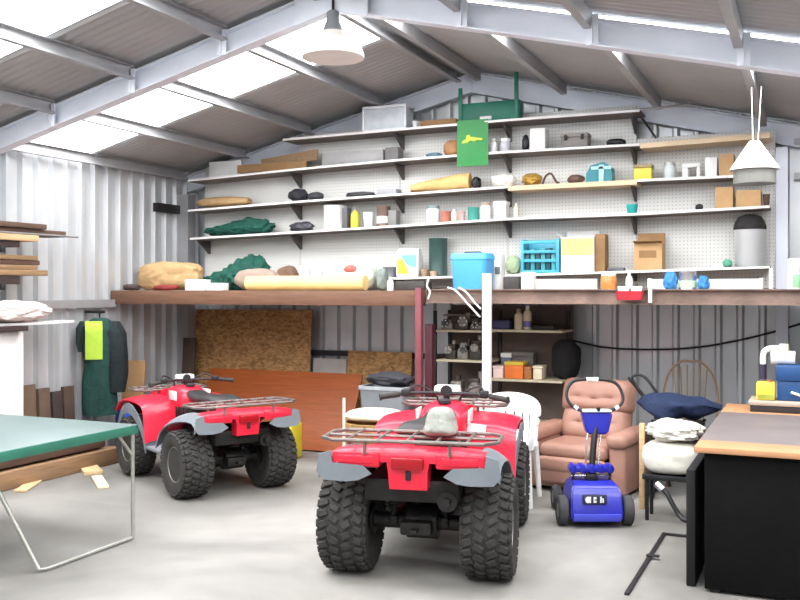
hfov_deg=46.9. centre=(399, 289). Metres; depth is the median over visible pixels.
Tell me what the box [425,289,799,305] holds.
steel beam
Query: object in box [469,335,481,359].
engine
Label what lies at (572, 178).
tool
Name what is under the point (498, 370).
box
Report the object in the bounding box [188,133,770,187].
wall shelf
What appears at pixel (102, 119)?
roof purlin
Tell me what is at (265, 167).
board offcut
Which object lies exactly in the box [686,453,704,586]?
flap
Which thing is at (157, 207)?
wall bracket
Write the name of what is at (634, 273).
wall shelf
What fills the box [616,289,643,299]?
tray
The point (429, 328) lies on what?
steel post
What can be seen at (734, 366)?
wall
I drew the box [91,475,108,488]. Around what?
timber offcut
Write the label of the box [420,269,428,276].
brass pot
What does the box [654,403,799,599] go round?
desk
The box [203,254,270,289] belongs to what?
tarpaulin
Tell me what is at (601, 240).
carton
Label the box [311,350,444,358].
girt
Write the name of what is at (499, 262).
jerrycan
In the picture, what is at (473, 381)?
engine
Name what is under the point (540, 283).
box
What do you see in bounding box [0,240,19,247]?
plank
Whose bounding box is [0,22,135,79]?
roof purlin
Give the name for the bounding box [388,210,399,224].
carton
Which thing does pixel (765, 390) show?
can
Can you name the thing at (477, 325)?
engine
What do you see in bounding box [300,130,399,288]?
pegboard panel
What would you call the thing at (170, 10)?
purlin
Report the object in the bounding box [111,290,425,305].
timber beam
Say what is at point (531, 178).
fittings
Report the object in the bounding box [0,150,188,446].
wall
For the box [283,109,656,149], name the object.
wall shelf
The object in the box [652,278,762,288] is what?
fitting
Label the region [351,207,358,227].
bottle
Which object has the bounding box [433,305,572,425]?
rack
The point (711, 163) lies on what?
carton
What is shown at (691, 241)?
pegboard panel
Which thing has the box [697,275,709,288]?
glove
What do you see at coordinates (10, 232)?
metal rod
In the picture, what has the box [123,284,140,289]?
pouch
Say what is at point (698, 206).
tool
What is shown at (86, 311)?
wall hook
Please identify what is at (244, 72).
skylight
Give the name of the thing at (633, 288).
cup
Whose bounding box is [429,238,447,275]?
canister
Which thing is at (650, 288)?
bracket
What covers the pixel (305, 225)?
cloth bag
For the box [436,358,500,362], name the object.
shelf
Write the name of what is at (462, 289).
cord
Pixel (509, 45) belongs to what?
purlin
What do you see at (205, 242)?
wall shelf
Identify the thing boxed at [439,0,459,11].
purlin
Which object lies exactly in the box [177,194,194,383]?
end column
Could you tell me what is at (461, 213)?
tin
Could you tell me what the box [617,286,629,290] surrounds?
cup
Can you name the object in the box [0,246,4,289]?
rack
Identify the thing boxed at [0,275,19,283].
plank
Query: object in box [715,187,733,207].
carton
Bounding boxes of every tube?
[244,275,368,289]
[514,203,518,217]
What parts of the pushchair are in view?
handle, handle, frame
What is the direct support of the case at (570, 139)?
on the wall shelf at (735, 140)
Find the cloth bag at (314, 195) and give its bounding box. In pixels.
[307,192,323,199]
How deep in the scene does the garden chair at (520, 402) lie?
7.41 m
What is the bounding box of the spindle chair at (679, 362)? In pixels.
[663,360,718,486]
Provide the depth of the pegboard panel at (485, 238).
9.43 m
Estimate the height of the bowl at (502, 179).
0.134 m
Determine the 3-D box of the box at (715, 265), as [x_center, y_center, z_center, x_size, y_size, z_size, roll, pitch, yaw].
[2.880,-0.214,8.222,0.143,0.033,0.100,0,0,24]
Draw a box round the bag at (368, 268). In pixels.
[333,259,376,290]
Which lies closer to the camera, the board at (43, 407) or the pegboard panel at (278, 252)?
the board at (43, 407)
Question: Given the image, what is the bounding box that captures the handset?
[607,267,625,270]
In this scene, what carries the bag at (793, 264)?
on the deck
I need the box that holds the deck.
[217,290,426,292]
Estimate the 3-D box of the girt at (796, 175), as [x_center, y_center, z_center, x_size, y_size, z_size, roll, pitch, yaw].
[4.159,-1.013,7.926,1.420,0.060,0.050,0,0,24]
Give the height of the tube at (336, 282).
0.144 m
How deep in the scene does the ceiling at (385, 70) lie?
9.40 m
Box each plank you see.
[0,221,46,229]
[0,227,65,237]
[0,233,38,241]
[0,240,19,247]
[0,254,37,259]
[0,259,39,264]
[0,264,36,269]
[0,269,47,275]
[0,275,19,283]
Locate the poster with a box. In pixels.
[457,119,487,166]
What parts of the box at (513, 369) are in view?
lid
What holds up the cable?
attached to the wall at (734, 366)
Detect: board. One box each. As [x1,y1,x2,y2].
[0,320,73,325]
[0,325,27,331]
[23,384,36,416]
[36,387,50,417]
[50,391,62,418]
[61,386,74,419]
[181,338,195,383]
[194,309,312,384]
[209,160,241,176]
[313,358,346,373]
[347,351,412,443]
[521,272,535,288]
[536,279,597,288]
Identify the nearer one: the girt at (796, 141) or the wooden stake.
the wooden stake
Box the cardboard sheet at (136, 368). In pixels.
[121,360,145,399]
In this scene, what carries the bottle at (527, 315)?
on the rack at (548, 392)
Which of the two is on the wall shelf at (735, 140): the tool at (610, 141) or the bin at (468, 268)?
the tool at (610, 141)
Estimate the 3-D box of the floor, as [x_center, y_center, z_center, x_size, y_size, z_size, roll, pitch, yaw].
[-1.174,1.725,4.092,8.300,0.150,11.700,0,0,24]
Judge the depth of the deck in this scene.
9.23 m
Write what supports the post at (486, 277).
on the floor
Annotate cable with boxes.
[573,323,799,349]
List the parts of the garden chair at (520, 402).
backrest, leg, armrest, leg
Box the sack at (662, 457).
[641,440,697,474]
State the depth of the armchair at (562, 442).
7.61 m
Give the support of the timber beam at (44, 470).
on the floor
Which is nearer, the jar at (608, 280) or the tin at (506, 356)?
the jar at (608, 280)
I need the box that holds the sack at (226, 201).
[196,196,251,207]
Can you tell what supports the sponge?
on the wall shelf at (634, 273)
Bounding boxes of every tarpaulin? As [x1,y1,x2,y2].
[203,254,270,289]
[204,217,275,235]
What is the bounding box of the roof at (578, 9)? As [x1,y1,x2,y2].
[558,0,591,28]
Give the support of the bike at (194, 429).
on the floor
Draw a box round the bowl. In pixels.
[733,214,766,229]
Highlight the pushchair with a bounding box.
[627,374,721,496]
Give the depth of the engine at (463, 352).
8.89 m
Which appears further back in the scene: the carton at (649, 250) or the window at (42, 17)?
the carton at (649, 250)
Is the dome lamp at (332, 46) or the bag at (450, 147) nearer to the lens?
the dome lamp at (332, 46)
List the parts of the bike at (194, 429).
fuel tank, seat, engine frame, tail panel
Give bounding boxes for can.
[756,380,775,400]
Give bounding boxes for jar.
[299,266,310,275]
[500,138,510,150]
[601,273,616,288]
[664,162,675,177]
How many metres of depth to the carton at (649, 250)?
8.35 m
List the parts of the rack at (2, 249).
arm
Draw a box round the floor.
[0,445,790,599]
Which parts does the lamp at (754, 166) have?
lamp shade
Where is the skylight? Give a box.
[31,15,379,152]
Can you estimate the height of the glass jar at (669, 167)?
0.148 m
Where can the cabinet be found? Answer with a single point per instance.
(11, 343)
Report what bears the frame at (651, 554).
on the floor
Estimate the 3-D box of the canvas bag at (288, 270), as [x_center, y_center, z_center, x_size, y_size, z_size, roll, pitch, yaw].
[-1.182,-0.128,9.749,0.243,0.266,0.250,0,0,24]
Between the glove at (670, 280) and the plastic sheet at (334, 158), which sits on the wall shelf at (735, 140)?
the plastic sheet at (334, 158)
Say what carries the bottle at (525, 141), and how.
on the wall shelf at (735, 140)
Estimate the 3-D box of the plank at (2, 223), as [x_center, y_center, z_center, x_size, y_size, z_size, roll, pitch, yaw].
[-4.076,-0.572,6.780,0.280,0.045,3.620,0,0,24]
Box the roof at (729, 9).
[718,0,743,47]
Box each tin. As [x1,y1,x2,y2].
[323,205,346,229]
[376,206,390,225]
[441,211,450,221]
[459,211,464,220]
[468,207,478,219]
[501,352,511,364]
[678,271,696,288]
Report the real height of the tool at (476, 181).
0.125 m
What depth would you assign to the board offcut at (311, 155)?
9.96 m
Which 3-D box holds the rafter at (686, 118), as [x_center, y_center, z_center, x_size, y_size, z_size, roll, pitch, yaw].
[2.777,-1.569,8.532,4.459,1.292,0.110,0,0,24]
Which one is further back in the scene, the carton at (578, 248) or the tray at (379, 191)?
the tray at (379, 191)
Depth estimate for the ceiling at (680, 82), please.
7.81 m
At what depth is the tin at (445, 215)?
9.17 m
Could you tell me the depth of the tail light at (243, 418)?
7.26 m
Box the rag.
[426,153,442,156]
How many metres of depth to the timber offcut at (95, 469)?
8.25 m
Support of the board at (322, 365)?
on the floor
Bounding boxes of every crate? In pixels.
[358,383,414,410]
[521,239,563,272]
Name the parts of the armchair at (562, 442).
arm, footrest panel, backrest, arm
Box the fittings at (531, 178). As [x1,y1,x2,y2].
[522,173,541,184]
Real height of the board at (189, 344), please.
1.101 m
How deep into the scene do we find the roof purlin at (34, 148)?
9.46 m
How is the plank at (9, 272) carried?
on the plank at (4, 279)
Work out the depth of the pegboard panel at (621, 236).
8.88 m
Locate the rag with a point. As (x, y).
(428, 154)
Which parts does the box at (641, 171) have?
lid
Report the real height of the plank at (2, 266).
0.040 m
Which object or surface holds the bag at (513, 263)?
on the wall shelf at (634, 273)
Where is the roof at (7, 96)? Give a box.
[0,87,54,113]
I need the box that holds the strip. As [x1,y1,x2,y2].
[769,268,772,288]
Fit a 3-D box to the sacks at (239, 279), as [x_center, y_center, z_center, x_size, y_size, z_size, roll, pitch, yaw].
[-1.473,-0.110,9.485,0.543,0.229,0.170,0,0,24]
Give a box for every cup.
[363,212,373,226]
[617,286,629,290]
[626,204,637,212]
[630,286,642,290]
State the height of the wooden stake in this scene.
0.645 m
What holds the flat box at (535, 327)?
on the rack at (548, 392)
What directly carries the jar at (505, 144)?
on the wall shelf at (735, 140)
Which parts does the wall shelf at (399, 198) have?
cable coil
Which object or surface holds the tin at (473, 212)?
on the wall shelf at (205, 242)
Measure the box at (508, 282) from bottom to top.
0.119 m
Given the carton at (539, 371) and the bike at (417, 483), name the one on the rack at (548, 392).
the carton at (539, 371)
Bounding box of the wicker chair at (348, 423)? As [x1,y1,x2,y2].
[345,420,376,444]
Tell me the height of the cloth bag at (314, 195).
0.098 m
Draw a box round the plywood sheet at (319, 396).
[206,368,362,451]
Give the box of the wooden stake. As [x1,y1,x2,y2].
[639,423,644,508]
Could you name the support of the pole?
on the wall shelf at (507, 124)
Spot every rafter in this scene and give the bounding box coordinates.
[0,1,326,153]
[185,75,473,193]
[339,0,799,76]
[471,74,799,148]
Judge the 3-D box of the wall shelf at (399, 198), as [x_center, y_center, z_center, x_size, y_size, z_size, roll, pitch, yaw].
[0.448,-0.899,9.281,6.093,0.257,0.302,0,0,24]
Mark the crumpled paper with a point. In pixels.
(11, 311)
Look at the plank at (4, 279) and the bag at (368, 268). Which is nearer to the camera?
the plank at (4, 279)
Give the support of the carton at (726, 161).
on the wall shelf at (399, 198)
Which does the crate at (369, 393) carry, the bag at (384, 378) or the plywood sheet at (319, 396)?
the bag at (384, 378)
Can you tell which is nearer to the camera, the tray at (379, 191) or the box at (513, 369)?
the box at (513, 369)
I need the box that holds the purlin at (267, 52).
[247,44,387,105]
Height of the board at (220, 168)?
0.189 m
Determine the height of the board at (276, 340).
1.424 m
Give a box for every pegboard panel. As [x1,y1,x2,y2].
[205,169,299,276]
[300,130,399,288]
[400,118,507,288]
[508,105,636,287]
[637,130,775,287]
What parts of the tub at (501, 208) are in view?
lid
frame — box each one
[458,72,522,120]
[624,532,685,595]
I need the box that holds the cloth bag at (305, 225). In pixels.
[289,221,314,230]
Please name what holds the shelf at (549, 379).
attached to the rack at (548, 392)
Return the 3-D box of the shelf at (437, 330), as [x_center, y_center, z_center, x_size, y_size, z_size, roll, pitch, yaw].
[0.680,0.394,9.004,0.539,0.022,0.420,0,0,24]
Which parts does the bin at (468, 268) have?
lid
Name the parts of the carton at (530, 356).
lid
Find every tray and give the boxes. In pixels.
[377,189,400,194]
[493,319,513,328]
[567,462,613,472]
[569,473,611,479]
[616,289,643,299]
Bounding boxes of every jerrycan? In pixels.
[289,422,301,457]
[493,251,504,288]
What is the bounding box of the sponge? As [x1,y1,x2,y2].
[722,259,731,266]
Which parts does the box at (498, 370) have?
lid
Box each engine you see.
[440,317,453,329]
[444,340,458,358]
[449,375,464,397]
[454,313,470,329]
[457,338,470,358]
[464,371,481,397]
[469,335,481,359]
[470,320,481,329]
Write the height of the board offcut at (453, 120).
0.067 m
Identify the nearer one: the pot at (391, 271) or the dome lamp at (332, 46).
the dome lamp at (332, 46)
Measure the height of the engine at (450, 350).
0.176 m
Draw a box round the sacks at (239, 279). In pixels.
[234,268,278,289]
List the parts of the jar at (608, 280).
lid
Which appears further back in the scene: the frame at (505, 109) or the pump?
the frame at (505, 109)
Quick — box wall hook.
[85,310,104,313]
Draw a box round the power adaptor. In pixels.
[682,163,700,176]
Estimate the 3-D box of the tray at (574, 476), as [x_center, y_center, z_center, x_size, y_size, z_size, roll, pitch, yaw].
[1.367,1.325,6.613,0.295,0.070,0.182,0,0,24]
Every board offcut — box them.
[237,161,306,172]
[261,149,317,163]
[420,118,457,125]
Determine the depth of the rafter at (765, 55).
5.90 m
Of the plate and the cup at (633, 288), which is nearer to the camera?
the plate
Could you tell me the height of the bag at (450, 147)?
0.170 m
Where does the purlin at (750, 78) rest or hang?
attached to the rafter at (765, 55)
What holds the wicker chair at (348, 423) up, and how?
on the floor
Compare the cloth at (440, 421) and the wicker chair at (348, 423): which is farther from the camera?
the wicker chair at (348, 423)
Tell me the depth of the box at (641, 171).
8.38 m
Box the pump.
[759,344,794,378]
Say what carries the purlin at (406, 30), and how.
attached to the rafter at (765, 55)
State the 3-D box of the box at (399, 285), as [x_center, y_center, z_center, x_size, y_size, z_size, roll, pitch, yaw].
[0.129,-0.040,8.715,0.296,0.089,0.200,0,0,24]
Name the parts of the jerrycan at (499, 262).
label plate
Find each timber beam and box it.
[0,440,104,468]
[0,446,118,491]
[0,447,100,469]
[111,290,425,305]
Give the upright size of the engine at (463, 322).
0.162 m
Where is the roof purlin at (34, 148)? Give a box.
[11,142,188,180]
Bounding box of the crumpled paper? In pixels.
[0,300,52,322]
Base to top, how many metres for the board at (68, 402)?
0.712 m
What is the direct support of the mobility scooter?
on the floor
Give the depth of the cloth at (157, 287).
9.54 m
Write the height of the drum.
0.490 m
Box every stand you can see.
[343,398,344,445]
[642,469,685,519]
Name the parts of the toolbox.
lid, handle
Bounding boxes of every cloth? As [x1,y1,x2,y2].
[152,285,178,289]
[376,268,388,290]
[423,406,457,435]
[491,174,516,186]
[645,418,705,441]
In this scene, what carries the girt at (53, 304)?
attached to the wall at (119, 232)
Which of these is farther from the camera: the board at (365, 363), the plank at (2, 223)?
the board at (365, 363)
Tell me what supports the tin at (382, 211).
on the wall shelf at (205, 242)
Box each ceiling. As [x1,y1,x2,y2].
[0,0,293,127]
[92,39,463,174]
[411,24,799,122]
[478,0,799,39]
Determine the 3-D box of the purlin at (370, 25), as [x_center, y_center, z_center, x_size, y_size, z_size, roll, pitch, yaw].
[0.029,-2.162,8.113,0.055,0.105,2.780,0,0,24]
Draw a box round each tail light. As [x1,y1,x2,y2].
[239,414,258,422]
[391,457,423,470]
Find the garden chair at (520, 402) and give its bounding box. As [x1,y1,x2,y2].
[479,392,541,508]
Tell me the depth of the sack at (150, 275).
9.75 m
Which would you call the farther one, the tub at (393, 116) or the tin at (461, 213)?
the tub at (393, 116)
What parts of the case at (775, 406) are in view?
lid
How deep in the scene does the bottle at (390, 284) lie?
8.53 m
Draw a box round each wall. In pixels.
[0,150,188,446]
[192,73,799,427]
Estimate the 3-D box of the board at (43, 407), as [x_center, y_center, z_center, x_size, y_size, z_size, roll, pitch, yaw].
[-3.360,1.289,8.708,0.076,0.723,0.139,0,0,24]
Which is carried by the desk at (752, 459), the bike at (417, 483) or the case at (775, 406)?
the case at (775, 406)
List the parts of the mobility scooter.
rod, emblem panel, rod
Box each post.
[415,288,422,408]
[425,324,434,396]
[482,273,491,393]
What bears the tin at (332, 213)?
on the wall shelf at (205, 242)
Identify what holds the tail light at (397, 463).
attached to the bike at (417, 483)
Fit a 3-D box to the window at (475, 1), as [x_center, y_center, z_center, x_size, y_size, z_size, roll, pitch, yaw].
[1.780,-1.708,6.245,4.520,1.129,0.850,0,0,24]
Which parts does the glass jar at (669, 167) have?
lid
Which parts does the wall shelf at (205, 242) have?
dark bracket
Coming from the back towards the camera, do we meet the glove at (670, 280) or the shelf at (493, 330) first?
the shelf at (493, 330)
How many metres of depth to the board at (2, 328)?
7.89 m
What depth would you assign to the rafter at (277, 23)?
7.39 m
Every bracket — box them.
[153,202,179,213]
[648,279,655,302]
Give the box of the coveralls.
[76,313,127,415]
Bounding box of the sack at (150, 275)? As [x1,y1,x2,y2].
[137,261,203,289]
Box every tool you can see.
[471,177,480,187]
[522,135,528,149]
[567,175,584,182]
[606,138,625,144]
[695,204,702,208]
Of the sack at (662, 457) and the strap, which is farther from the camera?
the strap
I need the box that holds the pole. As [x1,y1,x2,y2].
[593,103,690,112]
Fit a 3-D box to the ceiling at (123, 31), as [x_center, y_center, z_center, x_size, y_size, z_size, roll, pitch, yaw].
[-2.246,-1.819,7.218,3.620,0.909,1.380,0,0,24]
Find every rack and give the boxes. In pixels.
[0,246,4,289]
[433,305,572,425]
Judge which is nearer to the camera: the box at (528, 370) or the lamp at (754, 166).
the lamp at (754, 166)
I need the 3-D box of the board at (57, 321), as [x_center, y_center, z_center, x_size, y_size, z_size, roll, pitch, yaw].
[-3.700,0.298,7.544,0.300,0.022,2.723,0,0,24]
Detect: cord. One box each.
[447,287,480,317]
[458,287,481,309]
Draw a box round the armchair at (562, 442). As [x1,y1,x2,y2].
[528,377,650,494]
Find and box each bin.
[451,251,494,288]
[734,229,765,266]
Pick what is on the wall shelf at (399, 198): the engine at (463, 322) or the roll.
the roll
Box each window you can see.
[0,0,119,56]
[468,0,799,42]
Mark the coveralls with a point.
(102, 342)
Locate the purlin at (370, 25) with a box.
[339,14,461,82]
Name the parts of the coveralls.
chest panel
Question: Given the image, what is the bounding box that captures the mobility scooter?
[550,377,634,524]
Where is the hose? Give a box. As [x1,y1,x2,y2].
[541,172,559,183]
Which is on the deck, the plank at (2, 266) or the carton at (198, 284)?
the carton at (198, 284)
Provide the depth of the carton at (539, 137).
8.79 m
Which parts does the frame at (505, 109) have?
label plate, panel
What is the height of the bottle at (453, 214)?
0.126 m
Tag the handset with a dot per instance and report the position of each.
(617, 268)
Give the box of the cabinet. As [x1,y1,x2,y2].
[0,331,22,415]
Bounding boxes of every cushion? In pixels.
[345,407,399,422]
[540,435,608,460]
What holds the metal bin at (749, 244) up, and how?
on the wall shelf at (634, 273)
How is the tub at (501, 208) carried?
on the wall shelf at (205, 242)
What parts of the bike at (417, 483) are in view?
tail panel, engine frame, seat, fuel tank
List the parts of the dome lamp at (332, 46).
lamp shade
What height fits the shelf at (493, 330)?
0.022 m
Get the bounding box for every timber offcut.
[14,480,41,491]
[81,465,102,475]
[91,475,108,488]
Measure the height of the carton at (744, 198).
0.146 m
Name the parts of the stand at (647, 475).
leg, leg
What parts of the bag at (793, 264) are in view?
printed panel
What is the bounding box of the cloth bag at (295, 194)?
[288,189,308,200]
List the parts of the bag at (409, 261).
printed panel, printed panel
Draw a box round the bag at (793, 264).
[787,258,799,288]
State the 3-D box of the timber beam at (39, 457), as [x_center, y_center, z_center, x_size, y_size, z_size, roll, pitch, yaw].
[-3.508,1.423,7.336,0.200,0.110,3.100,0,0,24]
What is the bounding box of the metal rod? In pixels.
[0,231,78,237]
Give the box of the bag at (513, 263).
[505,255,520,273]
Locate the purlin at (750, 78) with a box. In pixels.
[741,69,766,126]
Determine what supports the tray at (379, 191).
on the wall shelf at (399, 198)
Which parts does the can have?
label plate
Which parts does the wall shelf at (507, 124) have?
paint cap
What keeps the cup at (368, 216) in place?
on the wall shelf at (205, 242)
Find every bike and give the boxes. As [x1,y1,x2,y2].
[116,373,300,498]
[316,384,529,579]
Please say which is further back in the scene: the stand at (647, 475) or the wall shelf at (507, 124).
the wall shelf at (507, 124)
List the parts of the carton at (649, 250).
printed panel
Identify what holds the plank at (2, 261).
on the plank at (2, 266)
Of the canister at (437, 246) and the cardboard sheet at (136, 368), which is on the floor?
the cardboard sheet at (136, 368)
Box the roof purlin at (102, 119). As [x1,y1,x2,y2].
[82,112,248,158]
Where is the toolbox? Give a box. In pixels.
[776,364,799,400]
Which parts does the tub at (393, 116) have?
lid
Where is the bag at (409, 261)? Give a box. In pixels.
[396,248,422,276]
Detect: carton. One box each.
[185,279,210,289]
[206,283,228,289]
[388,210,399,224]
[512,351,536,365]
[530,128,548,148]
[533,365,546,379]
[556,231,598,271]
[595,234,607,271]
[633,233,664,269]
[705,157,717,175]
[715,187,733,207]
[719,154,734,175]
[736,190,761,206]
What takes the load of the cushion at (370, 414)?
on the wicker chair at (348, 423)
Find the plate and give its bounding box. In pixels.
[294,0,367,25]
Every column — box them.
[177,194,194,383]
[191,194,197,321]
[776,147,787,396]
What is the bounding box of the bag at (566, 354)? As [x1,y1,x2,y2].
[551,339,580,379]
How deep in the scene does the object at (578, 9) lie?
5.65 m
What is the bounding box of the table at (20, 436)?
[0,414,137,570]
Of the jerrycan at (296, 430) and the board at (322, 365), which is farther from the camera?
the board at (322, 365)
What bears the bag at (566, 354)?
on the rack at (548, 392)
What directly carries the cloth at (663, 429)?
on the sack at (662, 457)
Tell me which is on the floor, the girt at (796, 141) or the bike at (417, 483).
the bike at (417, 483)
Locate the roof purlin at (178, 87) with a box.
[158,80,314,134]
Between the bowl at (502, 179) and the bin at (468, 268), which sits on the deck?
the bin at (468, 268)
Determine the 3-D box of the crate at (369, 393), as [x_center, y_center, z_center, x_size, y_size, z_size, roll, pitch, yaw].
[-0.110,0.997,8.351,0.463,0.266,0.310,0,0,24]
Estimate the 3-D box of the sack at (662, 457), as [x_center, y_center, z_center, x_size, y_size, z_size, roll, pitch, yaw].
[1.958,1.197,6.644,0.415,0.236,0.346,0,0,24]
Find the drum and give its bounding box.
[115,409,130,445]
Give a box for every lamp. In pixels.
[302,0,363,65]
[730,86,779,185]
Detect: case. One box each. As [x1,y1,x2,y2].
[385,147,402,159]
[560,132,591,147]
[586,162,614,181]
[748,396,799,413]
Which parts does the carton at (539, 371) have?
lid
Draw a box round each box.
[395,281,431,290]
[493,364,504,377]
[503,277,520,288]
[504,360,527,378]
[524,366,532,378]
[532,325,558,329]
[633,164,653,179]
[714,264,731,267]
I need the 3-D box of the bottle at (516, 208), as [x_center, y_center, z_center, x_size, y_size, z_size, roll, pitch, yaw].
[1.121,-0.765,8.888,0.050,0.144,0.050,0,0,24]
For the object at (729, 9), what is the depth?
5.04 m
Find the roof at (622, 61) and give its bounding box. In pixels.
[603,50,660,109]
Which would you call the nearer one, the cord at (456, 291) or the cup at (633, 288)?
the cup at (633, 288)
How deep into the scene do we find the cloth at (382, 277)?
8.95 m
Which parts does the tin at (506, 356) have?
lid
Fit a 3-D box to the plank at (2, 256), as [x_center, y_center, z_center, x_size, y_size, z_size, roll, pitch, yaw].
[-4.094,-0.287,6.741,0.240,0.040,3.533,0,0,24]
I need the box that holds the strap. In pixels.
[426,278,430,298]
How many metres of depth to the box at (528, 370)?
8.59 m
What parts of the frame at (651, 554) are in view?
bolt plate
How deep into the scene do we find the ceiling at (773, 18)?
5.46 m
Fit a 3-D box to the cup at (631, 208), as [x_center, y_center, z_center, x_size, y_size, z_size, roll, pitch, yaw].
[2.131,-0.741,8.465,0.108,0.087,0.108,0,0,24]
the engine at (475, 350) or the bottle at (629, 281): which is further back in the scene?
the engine at (475, 350)
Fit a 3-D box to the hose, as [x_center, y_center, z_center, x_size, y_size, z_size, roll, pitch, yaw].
[1.436,-1.063,8.789,0.179,0.120,0.032,0,0,24]
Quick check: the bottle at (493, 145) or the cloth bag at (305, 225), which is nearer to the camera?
the bottle at (493, 145)
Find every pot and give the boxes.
[383,267,396,276]
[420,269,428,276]
[429,271,437,275]
[763,194,769,205]
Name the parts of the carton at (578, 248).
printed panel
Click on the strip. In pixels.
(770, 269)
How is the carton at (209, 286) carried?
on the deck
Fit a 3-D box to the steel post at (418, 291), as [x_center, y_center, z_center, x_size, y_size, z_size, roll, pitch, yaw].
[0.170,0.815,8.219,0.060,1.670,0.060,0,0,24]
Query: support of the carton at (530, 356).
on the rack at (548, 392)
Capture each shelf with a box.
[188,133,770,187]
[188,175,732,219]
[190,205,770,253]
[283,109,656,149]
[392,266,770,281]
[436,329,481,332]
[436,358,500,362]
[492,329,572,332]
[492,376,565,383]
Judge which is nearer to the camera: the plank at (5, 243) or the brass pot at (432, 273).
the plank at (5, 243)
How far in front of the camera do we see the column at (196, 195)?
10.86 m
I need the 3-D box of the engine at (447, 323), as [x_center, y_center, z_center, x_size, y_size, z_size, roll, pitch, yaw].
[0.464,0.321,8.946,0.119,0.122,0.120,0,0,24]
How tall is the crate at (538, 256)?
0.324 m
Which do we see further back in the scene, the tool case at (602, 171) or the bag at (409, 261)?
the bag at (409, 261)
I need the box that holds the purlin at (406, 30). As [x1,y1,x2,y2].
[375,19,480,80]
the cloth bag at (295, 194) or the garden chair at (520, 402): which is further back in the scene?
the cloth bag at (295, 194)
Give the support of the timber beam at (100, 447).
on the floor
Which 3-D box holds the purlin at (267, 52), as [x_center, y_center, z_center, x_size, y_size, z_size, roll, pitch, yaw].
[-0.718,-1.961,8.449,0.055,0.105,2.780,0,0,24]
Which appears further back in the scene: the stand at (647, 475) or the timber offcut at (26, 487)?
the timber offcut at (26, 487)
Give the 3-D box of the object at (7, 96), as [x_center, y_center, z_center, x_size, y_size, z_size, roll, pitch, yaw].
[-3.511,-1.537,6.460,0.055,0.105,2.860,0,0,24]
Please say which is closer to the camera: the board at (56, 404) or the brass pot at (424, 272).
the board at (56, 404)
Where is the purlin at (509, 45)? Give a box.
[481,33,566,94]
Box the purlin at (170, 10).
[125,0,226,40]
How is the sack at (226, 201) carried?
on the wall shelf at (399, 198)
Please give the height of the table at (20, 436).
0.760 m
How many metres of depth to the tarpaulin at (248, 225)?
10.17 m
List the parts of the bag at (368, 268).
printed panel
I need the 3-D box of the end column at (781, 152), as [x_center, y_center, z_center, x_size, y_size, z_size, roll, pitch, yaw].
[3.386,0.196,8.170,0.098,2.909,0.120,0,0,24]
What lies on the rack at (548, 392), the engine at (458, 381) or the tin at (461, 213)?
the engine at (458, 381)
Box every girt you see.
[34,299,115,308]
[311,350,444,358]
[794,138,799,144]
[794,172,799,179]
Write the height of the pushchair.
0.963 m
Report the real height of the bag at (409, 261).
0.294 m
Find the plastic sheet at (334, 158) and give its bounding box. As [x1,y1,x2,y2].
[322,149,384,165]
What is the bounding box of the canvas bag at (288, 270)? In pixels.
[277,265,298,275]
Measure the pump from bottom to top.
0.252 m
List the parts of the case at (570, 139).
lid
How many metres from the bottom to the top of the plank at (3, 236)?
0.055 m
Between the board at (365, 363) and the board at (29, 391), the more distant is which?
the board at (365, 363)
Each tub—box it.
[362,103,414,131]
[493,201,509,218]
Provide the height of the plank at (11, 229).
0.055 m
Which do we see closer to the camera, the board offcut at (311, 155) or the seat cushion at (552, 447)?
the seat cushion at (552, 447)
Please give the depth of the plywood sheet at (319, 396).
9.71 m
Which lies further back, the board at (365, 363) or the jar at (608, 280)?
the board at (365, 363)
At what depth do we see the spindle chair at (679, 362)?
8.00 m
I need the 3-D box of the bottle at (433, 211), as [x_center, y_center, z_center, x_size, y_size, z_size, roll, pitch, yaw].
[0.334,-0.760,9.292,0.141,0.181,0.141,0,0,24]
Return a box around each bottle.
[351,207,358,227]
[387,277,393,290]
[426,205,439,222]
[451,209,456,220]
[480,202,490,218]
[490,138,496,151]
[514,309,522,329]
[523,306,531,329]
[626,272,632,288]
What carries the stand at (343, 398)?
on the floor
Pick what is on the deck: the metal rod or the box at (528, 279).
the box at (528, 279)
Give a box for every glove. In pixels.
[663,271,677,288]
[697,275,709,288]
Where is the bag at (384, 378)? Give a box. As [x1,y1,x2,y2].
[366,371,414,385]
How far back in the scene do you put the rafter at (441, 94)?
9.97 m
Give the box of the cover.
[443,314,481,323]
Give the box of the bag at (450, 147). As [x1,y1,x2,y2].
[443,140,456,154]
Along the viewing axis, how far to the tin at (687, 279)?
7.46 m
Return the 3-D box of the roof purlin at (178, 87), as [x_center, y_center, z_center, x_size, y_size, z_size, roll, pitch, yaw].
[-1.521,-1.745,8.810,0.055,0.105,2.780,0,0,24]
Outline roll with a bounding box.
[410,173,471,191]
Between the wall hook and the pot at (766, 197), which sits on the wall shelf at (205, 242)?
the pot at (766, 197)

